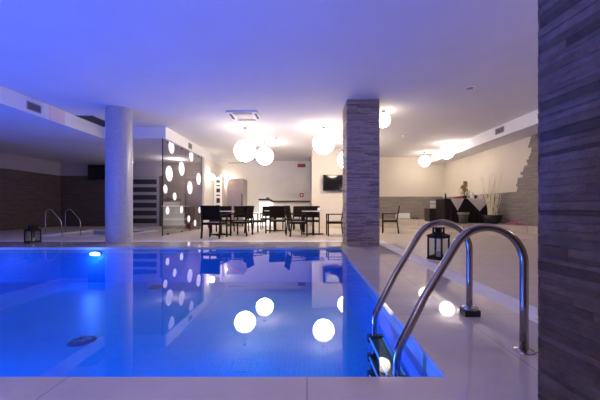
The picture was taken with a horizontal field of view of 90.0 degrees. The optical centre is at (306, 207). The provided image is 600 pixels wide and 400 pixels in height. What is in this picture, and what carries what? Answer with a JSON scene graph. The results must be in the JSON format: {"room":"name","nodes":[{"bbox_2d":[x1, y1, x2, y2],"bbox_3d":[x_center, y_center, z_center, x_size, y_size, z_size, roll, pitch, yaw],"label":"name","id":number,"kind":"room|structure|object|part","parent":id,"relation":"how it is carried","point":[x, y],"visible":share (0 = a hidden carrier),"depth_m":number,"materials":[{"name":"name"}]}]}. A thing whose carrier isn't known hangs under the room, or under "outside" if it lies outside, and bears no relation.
{"room":"spa","nodes":[
{"label":"spa","id":0,"kind":"room"},
{"bbox_2d":[0,168,60,230],"bbox_3d":[-11.480,-0.325,6.000,0.040,2.350,16.000,0,0,0],"label":"stone wall","id":1,"kind":"structure","parent":0,"point":[25,196],"depth_m":12.34,"materials":[{"name":"stone"}]},
{"bbox_2d":[0,152,60,175],"bbox_3d":[-11.560,-0.755,6.000,0.120,3.410,16.000,0,0,0],"label":"wall","id":2,"kind":"structure","parent":0,"point":[7,161],"depth_m":12.39,"materials":[{"name":"grey paint"}]},
{"bbox_2d":[61,163,161,175],"bbox_3d":[-7.995,-0.755,14.060,7.250,3.410,0.120,0,0,0],"label":"wall","id":3,"kind":"structure","parent":0,"point":[67,169],"depth_m":14.00,"materials":[{"name":"grey paint"}]},
{"bbox_2d":[88,165,104,179],"bbox_3d":[-9.550,-1.650,13.892,1.120,0.700,0.136,0,0,0],"label":"television","id":4,"kind":"object","parent":3,"relation":"attached to","point":[95,172],"visible":0.63,"depth_m":13.83,"materials":[{"name":"black plastic"}]},
{"bbox_2d":[133,176,159,225],"bbox_3d":[-7.975,-0.310,13.950,2.250,2.320,0.099,0,0,0],"label":"door","id":5,"kind":"structure","parent":3,"relation":"in","point":[146,189],"depth_m":13.93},
{"bbox_2d":[0,86,224,166],"bbox_3d":[-7.885,-2.283,6.800,7.230,0.355,17.600,0,0,0],"label":"ceiling","id":6,"kind":"structure","parent":0,"point":[23,131],"depth_m":9.36,"materials":[{"name":"paint"}]},
{"bbox_2d":[26,101,40,113],"bbox_3d":[-6.154,-2.270,6.765,0.012,0.184,0.354,0,0,0],"label":"ceiling vent","id":7,"kind":"object","parent":6,"relation":"in","point":[31,106],"visible":1,"depth_m":6.75,"materials":[{"name":"metal"}]},
{"bbox_2d":[49,106,64,124],"bbox_3d":[-6.157,-2.280,7.400,0.006,0.330,0.460,0,0,0],"label":"access panel","id":8,"kind":"object","parent":6,"relation":"attached to","point":[56,115],"visible":1,"depth_m":7.37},
{"bbox_2d":[61,163,200,225],"bbox_3d":[-7.915,-0.627,13.975,7.090,2.955,0.050,0,0,0],"label":"stone wall","id":9,"kind":"structure","parent":0,"point":[85,197],"depth_m":13.96,"materials":[{"name":"stone"}]},
{"bbox_2d":[187,181,200,225],"bbox_3d":[-5.200,-0.200,13.909,0.700,2.100,0.102,0,0,0],"label":"door","id":10,"kind":"structure","parent":9,"relation":"in","point":[193,199],"depth_m":13.92,"materials":[{"name":"glass"}]},
{"bbox_2d":[0,282,370,376],"bbox_3d":[-3.449,1.650,3.985,8.503,0.100,5.150,0,0,0],"label":"floor","id":11,"kind":"structure","parent":0,"point":[175,329],"depth_m":3.92,"materials":[{"name":"blue tile"}]},
{"bbox_2d":[66,334,96,346],"bbox_3d":[-2.700,1.582,3.600,0.294,0.036,0.292,0,0,0],"label":"drain","id":12,"kind":"object","parent":11,"relation":"on","point":[82,340],"visible":1,"depth_m":3.56,"materials":[{"name":"metal"}]},
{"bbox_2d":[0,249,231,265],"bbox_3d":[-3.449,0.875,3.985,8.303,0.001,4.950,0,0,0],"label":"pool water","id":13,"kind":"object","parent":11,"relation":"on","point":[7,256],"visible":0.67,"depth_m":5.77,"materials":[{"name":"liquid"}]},
{"bbox_2d":[148,284,162,288],"bbox_3d":[-3.050,1.582,6.050,0.273,0.036,0.272,0,0,0],"label":"drain","id":14,"kind":"object","parent":11,"relation":"on","point":[157,286],"visible":1,"depth_m":5.99,"materials":[{"name":"metal"}]},
{"bbox_2d":[202,157,224,227],"bbox_3d":[-4.320,-0.578,14.025,0.100,3.055,3.150,0,0,0],"label":"wall","id":15,"kind":"structure","parent":0,"point":[209,167],"depth_m":13.14,"materials":[{"name":"white paint"}]},
{"bbox_2d":[208,174,214,179],"bbox_3d":[-4.125,-1.330,12.950,0.290,0.240,0.240,0,0,0],"label":"wall lamp","id":16,"kind":"object","parent":15,"relation":"attached to","point":[211,177],"visible":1,"depth_m":12.87,"materials":[{"name":"beige"}]},
{"bbox_2d":[0,253,428,376],"bbox_3d":[-3.449,1.285,3.985,8.503,0.630,5.150,0,0,0],"label":"wall","id":17,"kind":"structure","parent":0,"point":[151,267],"depth_m":6.46,"materials":[{"name":"blue tile"}]},
{"bbox_2d":[225,161,310,219],"bbox_3d":[-2.090,-0.755,15.660,4.600,3.410,0.120,0,0,0],"label":"wall","id":18,"kind":"structure","parent":0,"point":[276,180],"depth_m":15.60,"materials":[{"name":"white paint"}]},
{"bbox_2d":[0,0,538,160],"bbox_3d":[-2.450,-2.510,6.800,18.100,0.100,17.600,0,0,0],"label":"ceiling","id":19,"kind":"structure","parent":0,"point":[179,66],"depth_m":5.18,"materials":[{"name":"paint"}]},
{"bbox_2d":[75,115,104,126],"bbox_3d":[-5.915,-2.451,8.500,0.470,0.018,1.100,0,0,0],"label":"ceiling vent","id":20,"kind":"object","parent":19,"relation":"in","point":[91,118],"visible":0.71,"depth_m":8.28,"materials":[{"name":"metal"}]},
{"bbox_2d":[226,111,261,120],"bbox_3d":[-1.655,-2.439,7.960,0.800,0.042,0.740,0,0,0],"label":"air conditioner","id":21,"kind":"object","parent":19,"relation":"attached to","point":[234,115],"visible":1,"depth_m":7.87,"materials":[{"name":"plastic"}]},
{"bbox_2d":[235,114,253,118],"bbox_3d":[-1.655,-2.424,7.960,0.440,0.012,0.400,0,0,0],"label":"grille","id":22,"kind":"object","parent":21,"relation":"attached to","point":[238,116],"depth_m":7.93,"materials":[{"name":"plastic"}]},
{"bbox_2d":[234,127,255,161],"bbox_3d":[-1.900,-1.942,9.200,0.650,1.034,0.650,0,0,0],"label":"globe pendant","id":23,"kind":"object","parent":19,"relation":"hanging from","point":[244,150],"visible":1,"depth_m":8.98,"materials":[{"name":"beige"}]},
{"bbox_3d":[-1.900,-1.750,9.200,0.650,0.650,0.650,0,0,0],"label":"globe","id":24,"kind":"part","parent":23,"relation":"part of","materials":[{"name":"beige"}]},
{"bbox_2d":[256,142,272,164],"bbox_3d":[-1.580,-2.037,11.200,0.650,0.844,0.650,0,0,0],"label":"globe pendant","id":25,"kind":"object","parent":19,"relation":"hanging from","point":[264,155],"visible":1,"depth_m":10.97,"materials":[{"name":"beige"}]},
{"bbox_2d":[313,126,333,153],"bbox_3d":[0.500,-2.047,9.100,0.650,0.824,0.650,0,0,0],"label":"globe pendant","id":26,"kind":"object","parent":19,"relation":"hanging from","point":[323,143],"visible":1,"depth_m":8.87,"materials":[{"name":"beige"}]},
{"bbox_2d":[338,152,342,167],"bbox_3d":[1.440,-1.942,10.900,0.650,1.034,0.650,0,0,0],"label":"globe pendant","id":27,"kind":"object","parent":19,"relation":"hanging from","point":[340,160],"visible":0.21,"depth_m":10.74,"materials":[{"name":"beige"}]},
{"bbox_2d":[379,110,390,127],"bbox_3d":[1.930,-2.249,7.600,0.360,0.419,0.360,0,0,0],"label":"globe pendant","id":28,"kind":"object","parent":19,"relation":"hanging from","point":[384,120],"visible":0.82,"depth_m":7.47,"materials":[{"name":"beige"}]},
{"bbox_2d":[419,152,430,166],"bbox_3d":[5.180,-2.142,13.200,0.490,0.634,0.490,0,0,0],"label":"globe pendant","id":29,"kind":"object","parent":19,"relation":"hanging from","point":[425,160],"visible":1,"depth_m":13.04,"materials":[{"name":"beige"}]},
{"bbox_2d":[439,142,454,158],"bbox_3d":[5.270,-2.155,11.300,0.520,0.609,0.520,0,0,0],"label":"globe pendant","id":30,"kind":"object","parent":19,"relation":"hanging from","point":[447,151],"visible":1,"depth_m":11.13,"materials":[{"name":"beige"}]},
{"bbox_2d":[463,85,476,90],"bbox_3d":[3.340,-2.449,6.150,0.260,0.022,0.260,0,0,0],"label":"ceiling vent","id":31,"kind":"object","parent":19,"relation":"in","point":[468,88],"visible":1,"depth_m":6.13,"materials":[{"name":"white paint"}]},
{"bbox_2d":[0,224,538,307],"bbox_3d":[-2.450,0.910,6.800,18.100,0.120,17.600,0,0,0],"label":"floor","id":32,"kind":"structure","parent":0,"point":[495,258],"depth_m":7.85,"materials":[{"name":"tile"}]},
{"bbox_2d":[43,209,61,234],"bbox_3d":[-8.168,0.669,9.650,0.603,1.263,0.100,0,0,0],"label":"handrail","id":33,"kind":"object","parent":32,"relation":"on","point":[48,209],"visible":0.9,"depth_m":9.64,"materials":[{"name":"metal"}]},
{"bbox_2d":[64,209,80,233],"bbox_3d":[-8.168,0.669,10.450,0.603,1.263,0.100,0,0,0],"label":"handrail","id":34,"kind":"object","parent":32,"relation":"on","point":[67,209],"visible":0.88,"depth_m":10.44,"materials":[{"name":"metal"}]},
{"bbox_2d":[41,241,104,241],"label":"floor vent","id":35,"kind":"object","parent":32,"relation":"in","point":[41,241],"depth_m":7.63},
{"bbox_2d":[77,233,104,234],"bbox_3d":[-6.800,0.910,10.025,2.200,0.001,2.150,0,0,0],"label":"water","id":36,"kind":"object","parent":32,"relation":"in","point":[86,233],"visible":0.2,"depth_m":10.30,"materials":[{"name":"liquid"}]},
{"bbox_2d":[35,230,157,236],"bbox_3d":[-6.800,0.833,10.025,2.440,0.035,2.390,0,0,0],"label":"rim","id":37,"kind":"object","parent":32,"relation":"on","point":[143,231],"visible":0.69,"depth_m":8.89,"materials":[{"name":"stone"}]},
{"bbox_2d":[161,206,194,228],"bbox_3d":[-5.325,0.375,12.475,1.150,0.950,0.650,0,0,0],"label":"reception counter","id":38,"kind":"object","parent":32,"relation":"on","point":[175,219],"depth_m":12.20,"materials":[{"name":"white wood"}]},
{"bbox_2d":[162,138,201,235],"bbox_3d":[-4.360,-0.627,10.749,0.040,2.955,3.402,0,0,0],"label":"glass wall","id":39,"kind":"structure","parent":32,"relation":"on","point":[169,173],"depth_m":9.93,"materials":[{"name":"clear glass"}]},
{"bbox_3d":[-4.360,-0.627,9.057,0.024,2.955,0.018,0,0,0],"label":"edge trim","id":40,"kind":"part","parent":39,"relation":"part of","materials":[{"name":"metal"}]},
{"bbox_3d":[-4.360,-0.627,12.425,0.040,2.955,0.050,0,0,0],"label":"post","id":41,"kind":"part","parent":39,"relation":"part of","materials":[{"name":"metal"}]},
{"bbox_2d":[200,205,227,238],"bbox_3d":[-2.646,0.390,8.558,0.564,0.920,0.585,0,0,8],"label":"armchair","id":42,"kind":"object","parent":32,"relation":"on","point":[208,212],"visible":0.98,"depth_m":8.33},
{"bbox_3d":[-2.934,0.625,8.376,0.038,0.450,0.092,0,0,8],"label":"leg","id":43,"kind":"part","parent":42,"relation":"part of","materials":[{"name":"metal"}]},
{"bbox_3d":[-2.680,0.135,8.315,0.480,0.370,0.078,0,0,8],"label":"backrest","id":44,"kind":"part","parent":42,"relation":"part of","materials":[{"name":"fabric"}]},
{"bbox_3d":[-2.679,0.165,8.323,0.558,0.470,0.110,0,0,8],"label":"frame","id":45,"kind":"part","parent":42,"relation":"part of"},
{"bbox_3d":[-2.640,0.445,8.600,0.544,0.060,0.479,0,0,8],"label":"seat frame","id":46,"kind":"part","parent":42,"relation":"part of","materials":[{"name":"metal"}]},
{"bbox_3d":[-2.419,0.625,8.303,0.038,0.450,0.092,0,0,8],"label":"leg","id":47,"kind":"part","parent":42,"relation":"part of","materials":[{"name":"metal"}]},
{"bbox_3d":[-2.351,0.520,8.791,0.038,0.660,0.038,0,0,8],"label":"leg","id":48,"kind":"part","parent":42,"relation":"part of","materials":[{"name":"metal"}]},
{"bbox_2d":[214,174,223,226],"bbox_3d":[-4.060,-0.350,13.895,0.360,2.400,0.410,0,0,0],"label":"shelf unit","id":49,"kind":"object","parent":32,"relation":"on","point":[218,181],"visible":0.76,"depth_m":13.69,"materials":[{"name":"white paint"}]},
{"bbox_2d":[211,206,231,232],"bbox_3d":[-2.978,0.390,10.462,0.564,0.920,0.585,0,0,2],"label":"armchair","id":50,"kind":"object","parent":32,"relation":"on","point":[222,208],"visible":0.34,"depth_m":10.69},
{"bbox_3d":[-2.970,0.135,10.707,0.480,0.370,0.078,0,0,2],"label":"backrest","id":51,"kind":"part","parent":50,"relation":"part of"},
{"bbox_2d":[211,211,234,235],"bbox_3d":[-2.720,0.470,9.450,0.720,0.760,0.720,0,0,0],"label":"cafe table","id":52,"kind":"object","parent":32,"relation":"on","point":[221,233],"visible":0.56,"depth_m":9.42,"materials":[{"name":"white paint"}]},
{"bbox_2d":[227,179,246,225],"bbox_3d":[-3.360,-0.260,14.488,0.750,2.220,1.025,0,0,0],"label":"fridge","id":53,"kind":"object","parent":32,"relation":"on","point":[236,188],"visible":0.6,"depth_m":14.01,"materials":[{"name":"white"}]},
{"bbox_3d":[-3.360,-0.165,14.040,0.740,1.750,0.060,0,0,0],"label":"door","id":54,"kind":"part","parent":53,"relation":"part of","materials":[{"name":"metal"}]},
{"bbox_3d":[-3.360,-1.200,14.045,0.740,0.300,0.050,0,0,0],"label":"control panel","id":55,"kind":"part","parent":53,"relation":"part of","materials":[{"name":"metal"}]},
{"bbox_2d":[133,241,342,241],"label":"floor vent","id":56,"kind":"object","parent":32,"relation":"in","point":[133,241],"depth_m":7.63,"materials":[{"name":"metal"}]},
{"bbox_2d":[230,206,248,232],"bbox_3d":[-2.361,0.390,10.592,0.564,0.920,0.585,0,0,-1],"label":"armchair","id":57,"kind":"object","parent":32,"relation":"on","point":[238,209],"visible":0.57,"depth_m":10.81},
{"bbox_3d":[-2.365,0.135,10.838,0.480,0.370,0.078,0,0,-1],"label":"backrest","id":58,"kind":"part","parent":57,"relation":"part of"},
{"bbox_2d":[230,206,253,235],"bbox_3d":[-2.008,0.390,9.323,0.585,0.920,0.564,0,0,10],"label":"armchair","id":59,"kind":"object","parent":32,"relation":"on","point":[250,209],"visible":0.99,"depth_m":9.11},
{"bbox_3d":[-2.050,0.445,9.330,0.479,0.060,0.544,0,0,10],"label":"seat frame","id":60,"kind":"part","parent":59,"relation":"part of","materials":[{"name":"metal"}]},
{"bbox_3d":[-1.774,0.165,9.281,0.110,0.470,0.558,0,0,10],"label":"frame","id":61,"kind":"part","parent":59,"relation":"part of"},
{"bbox_3d":[-1.767,0.135,9.280,0.078,0.370,0.480,0,0,10],"label":"backrest","id":62,"kind":"part","parent":59,"relation":"part of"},
{"bbox_2d":[243,206,266,233],"bbox_3d":[-1.752,0.390,10.073,0.585,0.920,0.564,0,0,-40],"label":"armchair","id":63,"kind":"object","parent":32,"relation":"on","point":[257,221],"visible":0.73,"depth_m":10.04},
{"bbox_3d":[-1.712,0.520,10.446,0.038,0.660,0.038,0,0,-40],"label":"leg","id":64,"kind":"part","parent":63,"relation":"part of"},
{"bbox_3d":[-1.377,0.520,10.048,0.038,0.660,0.038,0,0,-40],"label":"leg","id":65,"kind":"part","parent":63,"relation":"part of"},
{"bbox_2d":[260,206,273,229],"bbox_3d":[-1.550,0.390,12.042,0.564,0.920,0.585,0,0,0],"label":"armchair","id":66,"kind":"object","parent":32,"relation":"on","point":[264,208],"visible":0.53,"depth_m":12.27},
{"bbox_3d":[-1.550,0.135,12.287,0.480,0.370,0.078,0,0,0],"label":"backrest","id":67,"kind":"part","parent":66,"relation":"part of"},
{"bbox_2d":[265,210,283,231],"bbox_3d":[-1.170,0.470,11.100,0.720,0.760,0.720,0,0,0],"label":"cafe table","id":68,"kind":"object","parent":32,"relation":"on","point":[275,229],"visible":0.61,"depth_m":11.06,"materials":[{"name":"white paint"}]},
{"bbox_2d":[269,206,285,232],"bbox_3d":[-1.017,0.390,10.408,0.564,0.920,0.585,0,0,-4],"label":"armchair","id":69,"kind":"object","parent":32,"relation":"on","point":[274,211],"visible":0.94,"depth_m":10.17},
{"bbox_3d":[-1.020,0.445,10.450,0.544,0.060,0.479,0,0,-4],"label":"seat frame","id":70,"kind":"part","parent":69,"relation":"part of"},
{"bbox_3d":[-1.000,0.135,10.163,0.480,0.370,0.078,0,0,-4],"label":"backrest","id":71,"kind":"part","parent":69,"relation":"part of","materials":[{"name":"fabric"}]},
{"bbox_3d":[-1.000,0.165,10.171,0.558,0.470,0.110,0,0,-4],"label":"frame","id":72,"kind":"part","parent":69,"relation":"part of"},
{"bbox_2d":[247,199,309,225],"bbox_3d":[-1.370,0.200,14.900,3.060,1.300,0.900,0,0,0],"label":"bar counter","id":73,"kind":"object","parent":32,"relation":"on","point":[291,204],"depth_m":14.75,"materials":[{"name":"white paint"}]},
{"bbox_3d":[-2.600,0.540,14.850,0.600,0.620,0.500,0,0,0],"label":"panel","id":74,"kind":"part","parent":73,"relation":"part of","materials":[{"name":"white"}]},
{"bbox_3d":[-2.000,0.280,14.825,0.600,1.140,0.550,0,0,0],"label":"lit panel","id":75,"kind":"part","parent":73,"relation":"part of","materials":[{"name":"white"}]},
{"bbox_2d":[271,201,309,201],"bbox_3d":[-0.795,-0.325,14.975,1.910,0.070,0.750,0,0,0],"label":"countertop","id":76,"kind":"structure","parent":73,"relation":"on","point":[271,201],"depth_m":14.60,"materials":[{"name":"brown wood"}]},
{"bbox_3d":[-0.775,0.280,15.025,1.850,1.140,0.550,0,0,0],"label":"panel","id":77,"kind":"part","parent":73,"relation":"part of","materials":[{"name":"white paint"}]},
{"bbox_2d":[282,217,300,229],"bbox_3d":[-0.583,0.390,11.721,0.585,0.920,0.564,0,0,-30],"label":"armchair","id":78,"kind":"object","parent":32,"relation":"on","point":[299,217],"visible":0.18,"depth_m":11.64,"materials":[{"name":"metal"}]},
{"bbox_2d":[284,206,307,236],"bbox_3d":[-0.340,0.390,9.137,0.585,0.920,0.564,0,0,-18],"label":"armchair","id":79,"kind":"object","parent":32,"relation":"on","point":[287,208],"visible":1,"depth_m":8.96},
{"bbox_3d":[-0.574,0.135,9.061,0.078,0.370,0.480,0,0,-18],"label":"backrest","id":80,"kind":"part","parent":79,"relation":"part of","materials":[{"name":"fabric"}]},
{"bbox_3d":[-0.566,0.165,9.063,0.110,0.470,0.558,0,0,-18],"label":"frame","id":81,"kind":"part","parent":79,"relation":"part of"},
{"bbox_3d":[-0.300,0.445,9.150,0.479,0.060,0.544,0,0,-18],"label":"seat frame","id":82,"kind":"part","parent":79,"relation":"part of","materials":[{"name":"metal"}]},
{"bbox_3d":[-0.163,0.520,9.468,0.038,0.660,0.038,0,0,-18],"label":"leg","id":83,"kind":"part","parent":79,"relation":"part of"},
{"bbox_3d":[-0.002,0.520,8.973,0.038,0.660,0.038,0,0,-18],"label":"leg","id":84,"kind":"part","parent":79,"relation":"part of","materials":[{"name":"metal"}]},
{"bbox_2d":[289,206,303,231],"bbox_3d":[-0.319,0.390,11.041,0.564,0.920,0.585,0,0,15],"label":"armchair","id":85,"kind":"object","parent":32,"relation":"on","point":[296,209],"visible":0.45,"depth_m":11.28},
{"bbox_3d":[-0.256,0.135,11.278,0.480,0.370,0.078,0,0,15],"label":"backrest","id":86,"kind":"part","parent":85,"relation":"part of","materials":[{"name":"fabric"}]},
{"bbox_2d":[303,206,319,232],"bbox_3d":[0.162,0.390,10.392,0.564,0.920,0.585,0,0,2],"label":"armchair","id":87,"kind":"object","parent":32,"relation":"on","point":[306,208],"visible":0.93,"depth_m":10.62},
{"bbox_3d":[0.170,0.135,10.637,0.480,0.370,0.078,0,0,2],"label":"backrest","id":88,"kind":"part","parent":87,"relation":"part of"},
{"bbox_2d":[302,211,324,234],"bbox_3d":[0.200,0.470,9.620,0.720,0.760,0.720,0,0,0],"label":"cafe table","id":89,"kind":"object","parent":32,"relation":"on","point":[312,233],"visible":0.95,"depth_m":9.59,"materials":[{"name":"white paint"}]},
{"bbox_2d":[326,210,342,235],"bbox_3d":[0.902,0.390,9.281,0.585,0.920,0.564,0,0,-2],"label":"armchair","id":90,"kind":"object","parent":32,"relation":"on","point":[328,222],"visible":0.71,"depth_m":9.03,"materials":[{"name":"metal"}]},
{"bbox_3d":[0.861,0.445,9.280,0.479,0.060,0.544,0,0,-2],"label":"seat frame","id":91,"kind":"part","parent":90,"relation":"part of","materials":[{"name":"metal"}]},
{"bbox_2d":[382,206,399,233],"bbox_3d":[2.881,0.390,10.288,0.585,0.920,0.564,0,0,16],"label":"armchair","id":92,"kind":"object","parent":32,"relation":"on","point":[383,219],"visible":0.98,"depth_m":10.05,"materials":[{"name":"metal"}]},
{"bbox_2d":[379,241,404,255],"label":"floor vent","id":93,"kind":"object","parent":32,"relation":"in","point":[400,251],"depth_m":6.47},
{"bbox_2d":[408,253,437,271],"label":"floor vent","id":94,"kind":"object","parent":32,"relation":"in","point":[432,266],"depth_m":4.69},
{"bbox_2d":[427,227,449,260],"bbox_3d":[2.200,0.560,5.020,0.273,0.579,0.273,0,0,-38],"label":"lantern","id":95,"kind":"object","parent":32,"relation":"on","point":[438,234],"visible":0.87,"depth_m":4.98,"materials":[{"name":"black metal"}]},
{"bbox_3d":[2.200,0.650,5.020,0.257,0.360,0.257,0,0,-38],"label":"frame","id":96,"kind":"part","parent":95,"relation":"part of","materials":[{"name":"black metal"}]},
{"bbox_2d":[436,250,440,256],"bbox_3d":[2.200,0.766,5.020,0.076,0.123,0.076,0,0,-38],"label":"candle","id":97,"kind":"object","parent":95,"relation":"on","point":[438,252],"depth_m":4.99,"materials":[{"name":"wax"}]},
{"bbox_2d":[442,269,465,286],"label":"floor vent","id":98,"kind":"object","parent":32,"relation":"in","point":[460,279],"depth_m":3.68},
{"bbox_2d":[379,219,537,233],"bbox_3d":[4.960,0.685,11.210,3.220,0.330,6.320,0,0,0],"label":"platform","id":99,"kind":"object","parent":32,"relation":"on","point":[527,229],"visible":0.18,"depth_m":10.22,"materials":[{"name":"stone"}]},
{"bbox_2d":[395,213,409,218],"bbox_3d":[4.490,0.380,14.100,0.620,0.280,0.240,0,0,0],"label":"heater","id":100,"kind":"object","parent":99,"relation":"on","point":[401,215],"visible":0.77,"depth_m":13.98,"materials":[{"name":"white paint"}]},
{"bbox_2d":[424,209,435,221],"bbox_3d":[4.990,0.270,11.744,0.600,0.500,0.512,0,0,0],"label":"base cabinet","id":101,"kind":"object","parent":99,"relation":"on","point":[429,214],"visible":0.44,"depth_m":11.50,"materials":[{"name":"brown wood"}]},
{"bbox_2d":[429,201,435,208],"bbox_3d":[4.870,-0.135,11.629,0.240,0.310,0.023,0,0,0],"label":"sign holder","id":102,"kind":"object","parent":101,"relation":"on","point":[432,204],"visible":1,"depth_m":11.62,"materials":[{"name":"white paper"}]},
{"bbox_3d":[4.990,0.255,11.494,0.570,0.430,0.012,0,0,0],"label":"door","id":103,"kind":"part","parent":101,"relation":"part of","materials":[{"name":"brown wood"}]},
{"bbox_2d":[436,199,488,222],"bbox_3d":[5.570,0.098,10.750,1.652,0.835,0.712,0,0,0],"label":"buffet table","id":104,"kind":"object","parent":99,"relation":"on","point":[445,208],"visible":0.64,"depth_m":10.42,"materials":[{"name":"black fabric"}]},
{"bbox_2d":[451,199,463,209],"bbox_3d":[5.210,-0.116,10.710,0.480,0.420,0.680,0,0,0],"label":"table runner","id":105,"kind":"object","parent":104,"relation":"on","point":[457,202],"visible":0.8,"depth_m":10.39,"materials":[{"name":"fabric"}]},
{"bbox_2d":[459,181,469,198],"bbox_3d":[5.716,-0.657,10.854,0.444,0.653,0.448,0,0,0],"label":"conifer","id":106,"kind":"object","parent":104,"relation":"on","point":[465,182],"visible":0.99,"depth_m":10.80,"materials":[{"name":"plant"}]},
{"bbox_2d":[468,199,488,210],"bbox_3d":[5.970,-0.106,10.710,0.800,0.440,0.680,0,0,0],"label":"table runner","id":107,"kind":"object","parent":104,"relation":"on","point":[479,204],"visible":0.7,"depth_m":10.39,"materials":[{"name":"fabric"}]},
{"bbox_2d":[457,212,468,223],"bbox_3d":[5.270,0.329,10.120,0.370,0.383,0.370,0,0,0],"label":"plant pot","id":108,"kind":"object","parent":99,"relation":"on","point":[463,216],"visible":1,"depth_m":10.00,"materials":[{"name":"ceramic"}]},
{"bbox_2d":[480,171,502,223],"bbox_3d":[6.129,-0.361,9.954,0.658,1.762,0.622,0,0,29],"label":"potted plant","id":109,"kind":"object","parent":99,"relation":"on","point":[492,219],"visible":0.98,"depth_m":9.88,"materials":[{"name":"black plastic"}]},
{"bbox_2d":[502,221,530,225],"bbox_3d":[6.259,0.451,8.990,0.186,0.137,0.797,0,0,-35],"label":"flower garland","id":110,"kind":"object","parent":99,"relation":"on","point":[507,223],"visible":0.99,"depth_m":9.00,"materials":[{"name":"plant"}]},
{"bbox_2d":[473,280,518,313],"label":"floor vent","id":111,"kind":"object","parent":32,"relation":"in","point":[502,299],"depth_m":2.89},
{"bbox_2d":[529,304,538,323],"label":"grille","id":112,"kind":"object","parent":32,"relation":"in","point":[533,311],"depth_m":2.40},
{"bbox_2d":[0,242,538,399],"bbox_3d":[-3.553,0.910,2.785,10.495,0.120,9.570,0,0,0],"label":"pool coping","id":113,"kind":"object","parent":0,"point":[462,357],"visible":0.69,"depth_m":1.65},
{"bbox_2d":[23,223,41,242],"bbox_3d":[-6.720,0.605,7.350,0.241,0.490,0.241,0,0,10],"label":"lantern","id":114,"kind":"object","parent":113,"relation":"on","point":[32,228],"visible":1,"depth_m":7.29,"materials":[{"name":"black metal"}]},
{"bbox_3d":[-6.720,0.681,7.350,0.227,0.298,0.227,0,0,10],"label":"frame","id":115,"kind":"part","parent":114,"relation":"part of","materials":[{"name":"black metal"}]},
{"bbox_2d":[105,105,132,242],"bbox_3d":[-4.680,-0.805,7.480,0.590,3.310,0.590,0,0,0],"label":"round column","id":116,"kind":"structure","parent":113,"relation":"on","point":[118,119],"depth_m":7.23,"materials":[{"name":"paint"}]},
{"bbox_2d":[342,99,379,245],"bbox_3d":[1.266,-0.805,7.155,0.752,3.310,0.782,0,0,0],"label":"stone pillar","id":117,"kind":"structure","parent":113,"relation":"on","point":[361,147],"depth_m":6.77,"materials":[{"name":"stone"}]},
{"bbox_2d":[367,220,537,376],"bbox_3d":[0.940,0.841,2.085,0.920,1.498,0.716,0,0,0],"label":"pool ladder","id":118,"kind":"object","parent":113,"relation":"on","point":[384,363],"visible":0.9,"depth_m":1.79,"materials":[{"name":"metal"}]},
{"bbox_3d":[0.910,0.841,2.383,0.807,1.498,0.047,0,0,0],"label":"handrail","id":119,"kind":"part","parent":118,"relation":"part of","materials":[{"name":"metal"}]},
{"bbox_2d":[460,307,480,316],"bbox_3d":[1.295,0.825,2.383,0.120,0.050,0.100,0,0,0],"label":"socket","id":120,"kind":"object","parent":118,"relation":"attached to","point":[466,311],"depth_m":2.33,"materials":[{"name":"black plastic"}]},
{"bbox_2d":[538,0,599,399],"bbox_3d":[1.245,-0.805,0.776,0.728,3.310,0.728,0,0,-5],"label":"stone pillar","id":121,"kind":"structure","parent":113,"relation":"on","point":[569,30],"depth_m":0.99,"materials":[{"name":"stone"}]},
{"bbox_2d":[311,150,342,225],"bbox_3d":[1.255,-0.755,13.550,2.090,3.410,1.700,0,0,0],"label":"wall","id":122,"kind":"structure","parent":0,"point":[331,202],"depth_m":12.70,"materials":[{"name":"beige paint"}]},
{"bbox_2d":[314,226,340,227],"bbox_3d":[1.255,0.805,12.693,2.090,0.090,0.015,0,0,0],"label":"baseboard","id":123,"kind":"structure","parent":122,"relation":"attached to","point":[314,226],"depth_m":12.69,"materials":[{"name":"beige paint"}]},
{"bbox_2d":[323,175,342,190],"bbox_3d":[1.248,-1.050,12.612,1.180,0.680,0.136,0,0,-4],"label":"television","id":124,"kind":"object","parent":122,"relation":"attached to","point":[330,182],"visible":0.66,"depth_m":12.54,"materials":[{"name":"black plastic"}]},
{"bbox_2d":[379,197,442,218],"bbox_3d":[4.450,0.150,14.385,4.300,1.400,0.030,0,0,0],"label":"stone wall","id":125,"kind":"structure","parent":0,"point":[415,206],"depth_m":14.37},
{"bbox_2d":[379,157,443,196],"bbox_3d":[4.510,-0.755,14.460,4.420,3.410,0.120,0,0,0],"label":"wall","id":126,"kind":"structure","parent":0,"point":[399,176],"depth_m":14.40,"materials":[{"name":"beige paint"}]},
{"bbox_2d":[379,223,538,239],"bbox_3d":[4.918,0.790,10.916,0.356,0.120,7.943,0,0,-27],"label":"step","id":127,"kind":"structure","parent":0,"point":[451,230],"depth_m":9.54,"materials":[{"name":"tile"}]},
{"bbox_2d":[429,109,538,163],"bbox_3d":[6.175,-2.285,6.200,0.850,0.350,16.400,0,0,0],"label":"ceiling beam","id":128,"kind":"structure","parent":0,"point":[525,126],"depth_m":9.45,"materials":[{"name":"paint"}]},
{"bbox_2d":[495,126,503,134],"bbox_3d":[5.744,-2.310,8.950,0.012,0.184,0.404,0,0,0],"label":"ceiling vent","id":129,"kind":"object","parent":128,"relation":"in","point":[499,130],"visible":1,"depth_m":8.95,"materials":[{"name":"metal"}]},
{"bbox_2d":[444,137,530,196],"bbox_3d":[6.660,-0.755,6.260,0.120,3.410,16.520,0,0,0],"label":"wall","id":130,"kind":"structure","parent":0,"point":[511,159],"depth_m":10.85,"materials":[{"name":"beige paint"}]},
{"bbox_2d":[482,215,502,223],"bbox_3d":[6.140,0.375,9.950,0.620,0.290,0.620,0,0,0],"label":"bowl","id":131,"kind":"object","parent":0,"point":[492,219],"depth_m":9.74,"materials":[{"name":"ceramic"}]},
{"bbox_2d":[446,134,538,225],"bbox_3d":[6.585,-0.627,6.185,0.030,2.955,16.370,0,0,0],"label":"stone wall","id":132,"kind":"structure","parent":0,"point":[521,205],"depth_m":9.02,"materials":[{"name":"stone"}]}
]}

